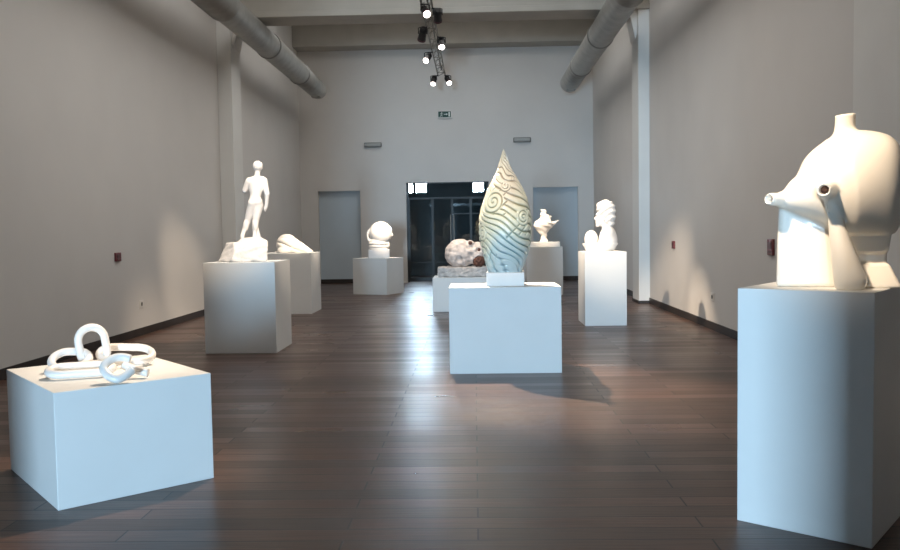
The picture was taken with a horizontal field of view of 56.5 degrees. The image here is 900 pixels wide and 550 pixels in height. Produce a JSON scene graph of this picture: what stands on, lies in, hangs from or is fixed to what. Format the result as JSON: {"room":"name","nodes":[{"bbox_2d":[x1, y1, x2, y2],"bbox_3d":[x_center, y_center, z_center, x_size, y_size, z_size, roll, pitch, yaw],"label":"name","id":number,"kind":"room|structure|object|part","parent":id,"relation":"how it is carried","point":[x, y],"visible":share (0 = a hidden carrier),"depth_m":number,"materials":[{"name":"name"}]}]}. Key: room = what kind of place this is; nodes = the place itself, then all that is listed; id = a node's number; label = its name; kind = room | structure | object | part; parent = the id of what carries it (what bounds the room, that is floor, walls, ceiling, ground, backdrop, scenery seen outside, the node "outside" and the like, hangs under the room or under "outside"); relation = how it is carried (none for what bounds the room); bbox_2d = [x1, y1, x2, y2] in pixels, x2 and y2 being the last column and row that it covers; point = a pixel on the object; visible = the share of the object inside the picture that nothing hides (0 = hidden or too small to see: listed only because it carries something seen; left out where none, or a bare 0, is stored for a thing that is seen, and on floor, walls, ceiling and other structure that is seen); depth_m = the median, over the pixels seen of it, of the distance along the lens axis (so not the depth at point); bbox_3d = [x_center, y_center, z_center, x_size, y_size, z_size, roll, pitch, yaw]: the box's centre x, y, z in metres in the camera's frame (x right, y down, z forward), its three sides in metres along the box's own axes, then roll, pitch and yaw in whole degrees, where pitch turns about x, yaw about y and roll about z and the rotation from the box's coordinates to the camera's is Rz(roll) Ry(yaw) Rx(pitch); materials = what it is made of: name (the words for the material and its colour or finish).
{"room":"museum","nodes":[
{"label":"museum","id":0,"kind":"room"},
{"bbox_2d":[0,0,301,368],"bbox_3d":[-5.183,-3.030,12.358,0.300,8.100,27.100,-1,3,2],"label":"wall","id":1,"kind":"structure","parent":0,"point":[110,144],"depth_m":12.56,"materials":[{"name":"paint"}]},
{"bbox_2d":[0,309,204,379],"bbox_3d":[-4.957,0.946,12.666,0.020,0.120,26.900,-1,3,2],"label":"baseboard","id":2,"kind":"structure","parent":1,"relation":"attached to","point":[95,345],"depth_m":12.62,"materials":[{"name":"brown wood"}]},
{"bbox_2d":[114,252,120,261],"bbox_3d":[-4.974,-0.270,12.551,0.040,0.130,0.190,-1,3,2],"label":"alarm box","id":3,"kind":"object","parent":1,"relation":"attached to","point":[117,256],"visible":1,"depth_m":12.49,"materials":[{"name":"red plastic"}]},
{"bbox_2d":[139,300,143,307],"bbox_3d":[-4.942,0.464,13.431,0.018,0.120,0.150,-1,3,2],"label":"wall socket","id":4,"kind":"object","parent":1,"relation":"attached to","point":[141,303],"visible":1,"depth_m":13.41,"materials":[{"name":"white plastic"}]},
{"bbox_2d":[216,20,244,249],"bbox_3d":[-4.626,-2.342,18.070,0.458,6.100,0.700,-1,3,2],"label":"pilaster","id":5,"kind":"object","parent":1,"relation":"attached to","point":[229,45],"visible":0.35,"depth_m":17.74,"materials":[{"name":"paint"}]},
{"bbox_2d":[297,46,593,280],"bbox_3d":[-0.128,-3.832,25.921,9.630,8.100,0.350,-1,3,2],"label":"wall","id":6,"kind":"structure","parent":0,"point":[495,96],"depth_m":25.71,"materials":[{"name":"paint"}]},
{"bbox_2d":[319,191,361,283],"bbox_3d":[-3.404,-1.175,26.170,1.310,2.870,0.065,-1,3,2],"label":"door","id":7,"kind":"structure","parent":6,"relation":"in","point":[339,211],"depth_m":26.15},
{"bbox_2d":[364,142,381,147],"bbox_3d":[-2.371,-3.998,25.747,0.540,0.150,0.120,-1,3,2],"label":"emergency light","id":8,"kind":"object","parent":6,"relation":"attached to","point":[372,144],"visible":1,"depth_m":25.70,"materials":[{"name":"grey plastic"}]},
{"bbox_2d":[365,143,380,146],"bbox_3d":[-2.372,-3.994,25.717,0.500,0.115,0.060,-1,3,2],"label":"diffuser","id":9,"kind":"object","parent":8,"relation":"attached to","point":[366,144],"depth_m":25.69,"materials":[{"name":"grey"}]},
{"bbox_2d":[438,111,451,117],"bbox_3d":[-0.146,-4.904,25.655,0.420,0.210,0.066,-1,3,2],"label":"exit sign","id":10,"kind":"object","parent":6,"relation":"attached to","point":[441,114],"visible":1,"depth_m":25.63,"materials":[{"name":"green plastic"}]},
{"bbox_2d":[406,182,488,281],"bbox_3d":[-0.057,-1.333,26.084,2.550,3.090,0.179,-1,3,2],"label":"door","id":11,"kind":"structure","parent":6,"relation":"in","point":[452,233],"depth_m":26.07,"materials":[{"name":"black metal"}]},
{"bbox_2d":[513,137,530,142],"bbox_3d":[2.205,-4.133,25.609,0.540,0.150,0.120,-1,3,2],"label":"emergency light","id":12,"kind":"object","parent":6,"relation":"attached to","point":[515,139],"visible":1,"depth_m":25.56,"materials":[{"name":"grey plastic"}]},
{"bbox_2d":[514,138,529,141],"bbox_3d":[2.204,-4.128,25.579,0.500,0.115,0.060,-1,3,2],"label":"diffuser","id":13,"kind":"object","parent":12,"relation":"attached to","point":[515,139],"depth_m":25.55,"materials":[{"name":"grey"}]},
{"bbox_2d":[533,187,577,279],"bbox_3d":[3.267,-1.274,25.974,1.380,2.880,0.065,-1,3,2],"label":"door","id":14,"kind":"structure","parent":6,"relation":"in","point":[561,203],"depth_m":25.93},
{"bbox_2d":[409,183,486,275],"bbox_3d":[0.096,-1.781,29.657,4.900,3.600,0.200,-1,3,2],"label":"wall","id":15,"kind":"structure","parent":0,"point":[420,210],"depth_m":29.56,"materials":[{"name":"glass"}]},
{"bbox_2d":[408,184,412,192],"bbox_3d":[-1.454,-3.131,29.603,0.283,0.450,0.050,-1,3,2],"label":"window","id":16,"kind":"structure","parent":15,"relation":"in","point":[409,185],"depth_m":29.61,"materials":[{"name":"white glass"}]},
{"bbox_2d":[416,184,425,192],"bbox_3d":[-1.021,-3.137,29.591,0.371,0.450,0.050,-1,3,2],"label":"window","id":17,"kind":"structure","parent":15,"relation":"in","point":[419,187],"depth_m":29.60,"materials":[{"name":"white glass"}]},
{"bbox_2d":[473,183,482,191],"bbox_3d":[1.000,-3.166,29.531,0.353,0.450,0.050,-1,3,2],"label":"window","id":18,"kind":"structure","parent":15,"relation":"in","point":[476,186],"depth_m":29.54,"materials":[{"name":"white glass"}]},
{"bbox_2d":[0,276,899,549],"bbox_3d":[-0.581,1.283,8.050,9.630,0.200,44.500,-1,3,2],"label":"floor","id":19,"kind":"structure","parent":0,"point":[359,433],"depth_m":6.13,"materials":[{"name":"brown wood"}]},
{"bbox_2d":[6,355,213,510],"bbox_3d":[-2.299,0.991,5.631,0.960,0.695,1.171,-3,4,-40],"label":"pedestal","id":20,"kind":"object","parent":19,"relation":"on","point":[76,442],"visible":0.97,"depth_m":5.19,"materials":[{"name":"paint"}]},
{"bbox_2d":[44,324,155,382],"bbox_3d":[-2.270,0.493,5.468,0.693,0.306,0.898,-2,3,-22],"label":"sculpture","id":21,"kind":"object","parent":20,"relation":"on","point":[105,364],"visible":1,"depth_m":5.48,"materials":[{"name":"white ceramic"}]},
{"bbox_2d":[203,260,291,353],"bbox_3d":[-2.789,0.417,11.639,0.960,1.217,0.930,-1,3,2],"label":"pedestal","id":22,"kind":"object","parent":19,"relation":"on","point":[247,305],"visible":0.88,"depth_m":11.18,"materials":[{"name":"paint"}]},
{"bbox_2d":[219,161,269,261],"bbox_3d":[-2.841,-0.879,11.544,0.715,1.382,0.562,-2,3,-14],"label":"figure statue","id":23,"kind":"object","parent":22,"relation":"on","point":[254,248],"visible":0.98,"depth_m":11.50,"materials":[{"name":"white stone"}]},
{"bbox_2d":[267,252,320,313],"bbox_3d":[-3.221,0.148,16.981,1.020,1.200,1.020,-1,3,2],"label":"pedestal","id":24,"kind":"object","parent":19,"relation":"on","point":[305,275],"visible":0.6,"depth_m":16.47,"materials":[{"name":"paint"}]},
{"bbox_2d":[275,234,312,252],"bbox_3d":[-3.153,-0.642,16.951,0.757,0.376,0.451,-1,3,-11],"label":"shell sculpture","id":25,"kind":"object","parent":24,"relation":"on","point":[286,243],"visible":0.99,"depth_m":16.80,"materials":[{"name":"white stone"}]},
{"bbox_2d":[353,257,403,294],"bbox_3d":[-1.851,0.016,21.685,1.007,0.920,0.859,1,3,26],"label":"pedestal","id":26,"kind":"object","parent":19,"relation":"on","point":[371,276],"visible":0.88,"depth_m":21.33,"materials":[{"name":"paint"}]},
{"bbox_2d":[367,221,392,257],"bbox_3d":[-1.801,-0.912,21.579,0.676,0.934,0.599,-1,3,-4],"label":"sculpture","id":27,"kind":"object","parent":26,"relation":"on","point":[380,233],"visible":1,"depth_m":21.36,"materials":[{"name":"white stone"}]},
{"bbox_2d":[432,275,485,311],"bbox_3d":[0.289,0.358,16.982,1.230,0.670,1.020,-1,3,2],"label":"pedestal","id":28,"kind":"object","parent":19,"relation":"on","point":[441,285],"visible":0.46,"depth_m":16.48,"materials":[{"name":"paint"}]},
{"bbox_2d":[437,266,487,276],"bbox_3d":[0.280,-0.077,16.919,1.062,0.204,0.622,-1,3,1],"label":"stone slab","id":29,"kind":"object","parent":28,"relation":"on","point":[443,271],"visible":0.84,"depth_m":16.62,"materials":[{"name":"grey stone"}]},
{"bbox_2d":[445,239,484,266],"bbox_3d":[0.309,-0.438,16.887,0.821,0.578,0.592,0,3,9],"label":"sculpture","id":30,"kind":"object","parent":29,"relation":"on","point":[459,252],"visible":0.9,"depth_m":16.69,"materials":[{"name":"beige stone"}]},
{"bbox_2d":[449,282,561,373],"bbox_3d":[0.626,0.595,9.692,1.245,0.962,0.780,-1,3,2],"label":"pedestal","id":31,"kind":"object","parent":19,"relation":"on","point":[493,329],"visible":0.97,"depth_m":9.30,"materials":[{"name":"paint"}]},
{"bbox_2d":[486,271,523,285],"bbox_3d":[0.637,0.038,9.662,0.428,0.152,0.428,-1,3,4],"label":"plinth","id":32,"kind":"object","parent":31,"relation":"on","point":[508,278],"visible":0.94,"depth_m":9.45,"materials":[{"name":"paint"}]},
{"bbox_2d":[479,149,531,272],"bbox_3d":[0.635,-0.737,9.621,0.616,1.400,0.625,-1,3,4],"label":"sculpture","id":33,"kind":"object","parent":32,"relation":"on","point":[505,218],"visible":1,"depth_m":9.42,"materials":[{"name":"ceramic"}]},
{"bbox_2d":[525,246,562,294],"bbox_3d":[2.302,-0.117,20.661,0.870,1.165,0.910,-1,3,2],"label":"pedestal","id":34,"kind":"object","parent":19,"relation":"on","point":[542,264],"visible":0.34,"depth_m":20.20,"materials":[{"name":"paint"}]},
{"bbox_2d":[530,242,559,246],"bbox_3d":[2.326,-0.753,20.551,0.720,0.113,0.540,-1,3,6],"label":"stone slab","id":35,"kind":"object","parent":34,"relation":"on","point":[533,244],"visible":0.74,"depth_m":20.28,"materials":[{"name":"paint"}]},
{"bbox_2d":[534,209,558,241],"bbox_3d":[2.355,-1.211,20.520,0.617,0.804,0.399,-1,3,6],"label":"vessel","id":36,"kind":"object","parent":35,"relation":"on","point":[544,223],"visible":0.98,"depth_m":20.42,"materials":[{"name":"white ceramic"}]},
{"bbox_2d":[578,250,626,325],"bbox_3d":[2.559,0.204,14.134,0.680,1.210,0.880,-1,3,2],"label":"pedestal","id":37,"kind":"object","parent":19,"relation":"on","point":[602,275],"visible":0.98,"depth_m":13.70,"materials":[{"name":"paint"}]},
{"bbox_2d":[582,199,617,250],"bbox_3d":[2.521,-0.833,14.083,0.599,0.865,0.431,-1,3,7],"label":"bust sculpture","id":38,"kind":"object","parent":37,"relation":"on","point":[605,217],"visible":1,"depth_m":13.95,"materials":[{"name":"white stone"}]},
{"bbox_3d":[2.527,-0.467,14.102,0.600,0.132,0.432,0,3,10],"label":"dish","id":39,"kind":"part","parent":38,"relation":"part of","materials":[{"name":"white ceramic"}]},
{"bbox_2d":[737,282,899,548],"bbox_3d":[2.028,0.693,4.570,0.676,1.267,0.674,2,4,40],"label":"pedestal","id":40,"kind":"object","parent":19,"relation":"on","point":[818,395],"visible":0.85,"depth_m":4.29,"materials":[{"name":"paint"}]},
{"bbox_2d":[764,113,899,289],"bbox_3d":[2.030,-0.393,4.434,0.669,0.915,0.562,0,3,24],"label":"sculpture","id":41,"kind":"object","parent":40,"relation":"on","point":[838,217],"visible":1,"depth_m":4.30,"materials":[{"name":"beige ceramic"}]},
{"bbox_2d":[593,0,853,330],"bbox_3d":[4.143,-3.162,12.084,0.300,8.100,27.100,-1,3,2],"label":"wall","id":42,"kind":"structure","parent":0,"point":[741,92],"depth_m":12.53,"materials":[{"name":"paint"}]},
{"bbox_2d":[626,9,649,300],"bbox_3d":[3.977,-2.463,17.817,0.388,6.100,0.700,-1,3,2],"label":"pilaster","id":43,"kind":"object","parent":42,"relation":"attached to","point":[637,23],"visible":0.86,"depth_m":17.52,"materials":[{"name":"paint"}]},
{"bbox_2d":[632,298,648,303],"bbox_3d":[4.103,0.551,17.975,0.254,0.060,0.724,-1,3,2],"label":"trim","id":44,"kind":"structure","parent":42,"relation":"attached to","point":[633,299],"depth_m":17.62,"materials":[{"name":"brown wood"}]},
{"bbox_2d":[627,289,737,339],"bbox_3d":[4.048,0.818,12.401,0.020,0.120,26.900,-1,3,2],"label":"baseboard","id":45,"kind":"structure","parent":42,"relation":"attached to","point":[731,333],"depth_m":13.93,"materials":[{"name":"brown wood"}]},
{"bbox_2d":[767,239,774,255],"bbox_3d":[3.968,-0.344,10.367,0.040,0.200,0.200,-1,3,2],"label":"alarm box","id":46,"kind":"object","parent":42,"relation":"attached to","point":[770,242],"visible":1,"depth_m":10.30,"materials":[{"name":"red plastic"}]},
{"bbox_2d":[853,0,899,282],"bbox_3d":[3.655,-1.861,6.588,0.388,6.100,2.000,-1,3,2],"label":"pilaster","id":47,"kind":"object","parent":42,"relation":"attached to","point":[876,53],"visible":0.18,"depth_m":7.09,"materials":[{"name":"paint"}]},
{"bbox_3d":[-0.579,-7.251,12.200,9.630,0.200,27.500,-1,3,2],"label":"ceiling","id":48,"kind":"structure","parent":0,"visible":0},
{"bbox_2d":[292,19,594,51],"bbox_3d":[-0.199,-7.368,25.207,9.030,0.960,0.700,-1,3,2],"label":"beam","id":49,"kind":"structure","parent":48,"relation":"attached to","point":[562,32],"depth_m":24.90,"materials":[{"name":"paint"}]},
{"bbox_2d":[240,0,649,25],"bbox_3d":[-0.406,-6.445,17.714,9.030,2.000,0.770,-1,3,2],"label":"beam","id":50,"kind":"structure","parent":48,"relation":"attached to","point":[269,12],"depth_m":17.47,"materials":[{"name":"paint"}]},
{"bbox_2d":[191,0,326,98],"bbox_3d":[-4.242,-4.752,11.838,0.614,0.637,25.700,-1,3,2],"label":"ventilation duct","id":51,"kind":"object","parent":50,"relation":"hanging from","point":[234,15],"visible":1,"depth_m":17.50,"materials":[{"name":"grey metal"}]},
{"bbox_2d":[419,0,445,76],"bbox_3d":[-0.548,-5.048,12.368,0.236,0.218,22.006,-1,3,2],"label":"lighting truss","id":52,"kind":"object","parent":50,"relation":"hanging from","point":[427,1],"visible":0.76,"depth_m":19.10,"materials":[{"name":"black metal"}]},
{"bbox_2d":[417,26,427,42],"bbox_3d":[-0.579,-5.058,17.640,0.208,0.321,0.325,-2,3,-22],"label":"spotlight","id":53,"kind":"object","parent":52,"relation":"hanging from","point":[422,32],"visible":1,"depth_m":17.59,"materials":[{"name":"black metal"}]},
{"bbox_2d":[420,3,430,18],"bbox_3d":[-0.462,-4.975,15.815,0.194,0.294,0.303,-2,3,-25],"label":"spotlight","id":54,"kind":"object","parent":52,"relation":"hanging from","point":[426,13],"visible":1,"depth_m":15.74,"materials":[{"name":"black metal"}]},
{"bbox_2d":[423,51,432,63],"bbox_3d":[-0.530,-5.198,20.056,0.214,0.298,0.299,1,4,36],"label":"spotlight","id":55,"kind":"object","parent":52,"relation":"hanging from","point":[426,59],"visible":1,"depth_m":20.01,"materials":[{"name":"black metal"}]},
{"bbox_2d":[430,75,437,85],"bbox_3d":[-0.433,-5.357,23.107,0.224,0.308,0.282,-1,3,2],"label":"spotlight","id":56,"kind":"object","parent":52,"relation":"hanging from","point":[433,79],"visible":1,"depth_m":23.07,"materials":[{"name":"black metal"}]},
{"bbox_2d":[432,7,442,23],"bbox_3d":[-0.246,-4.994,16.131,0.212,0.298,0.302,-1,3,2],"label":"spotlight","id":57,"kind":"object","parent":52,"relation":"hanging from","point":[437,12],"visible":1,"depth_m":16.10,"materials":[{"name":"black metal"}]},
{"bbox_2d":[437,36,445,49],"bbox_3d":[-0.189,-5.116,18.504,0.191,0.308,0.283,-1,3,2],"label":"spotlight","id":58,"kind":"object","parent":52,"relation":"hanging from","point":[441,41],"visible":1,"depth_m":18.46,"materials":[{"name":"black metal"}]},
{"bbox_2d":[444,75,451,85],"bbox_3d":[-0.052,-5.365,23.095,0.193,0.303,0.295,-3,3,-28],"label":"spotlight","id":59,"kind":"object","parent":52,"relation":"hanging from","point":[447,78],"visible":1,"depth_m":23.04,"materials":[{"name":"black metal"}]},
{"bbox_2d":[560,0,643,91],"bbox_3d":[3.070,-4.847,11.474,0.614,0.637,25.400,-1,3,2],"label":"ventilation duct","id":60,"kind":"object","parent":50,"relation":"hanging from","point":[613,14],"visible":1,"depth_m":17.73,"materials":[{"name":"grey metal"}]}
]}

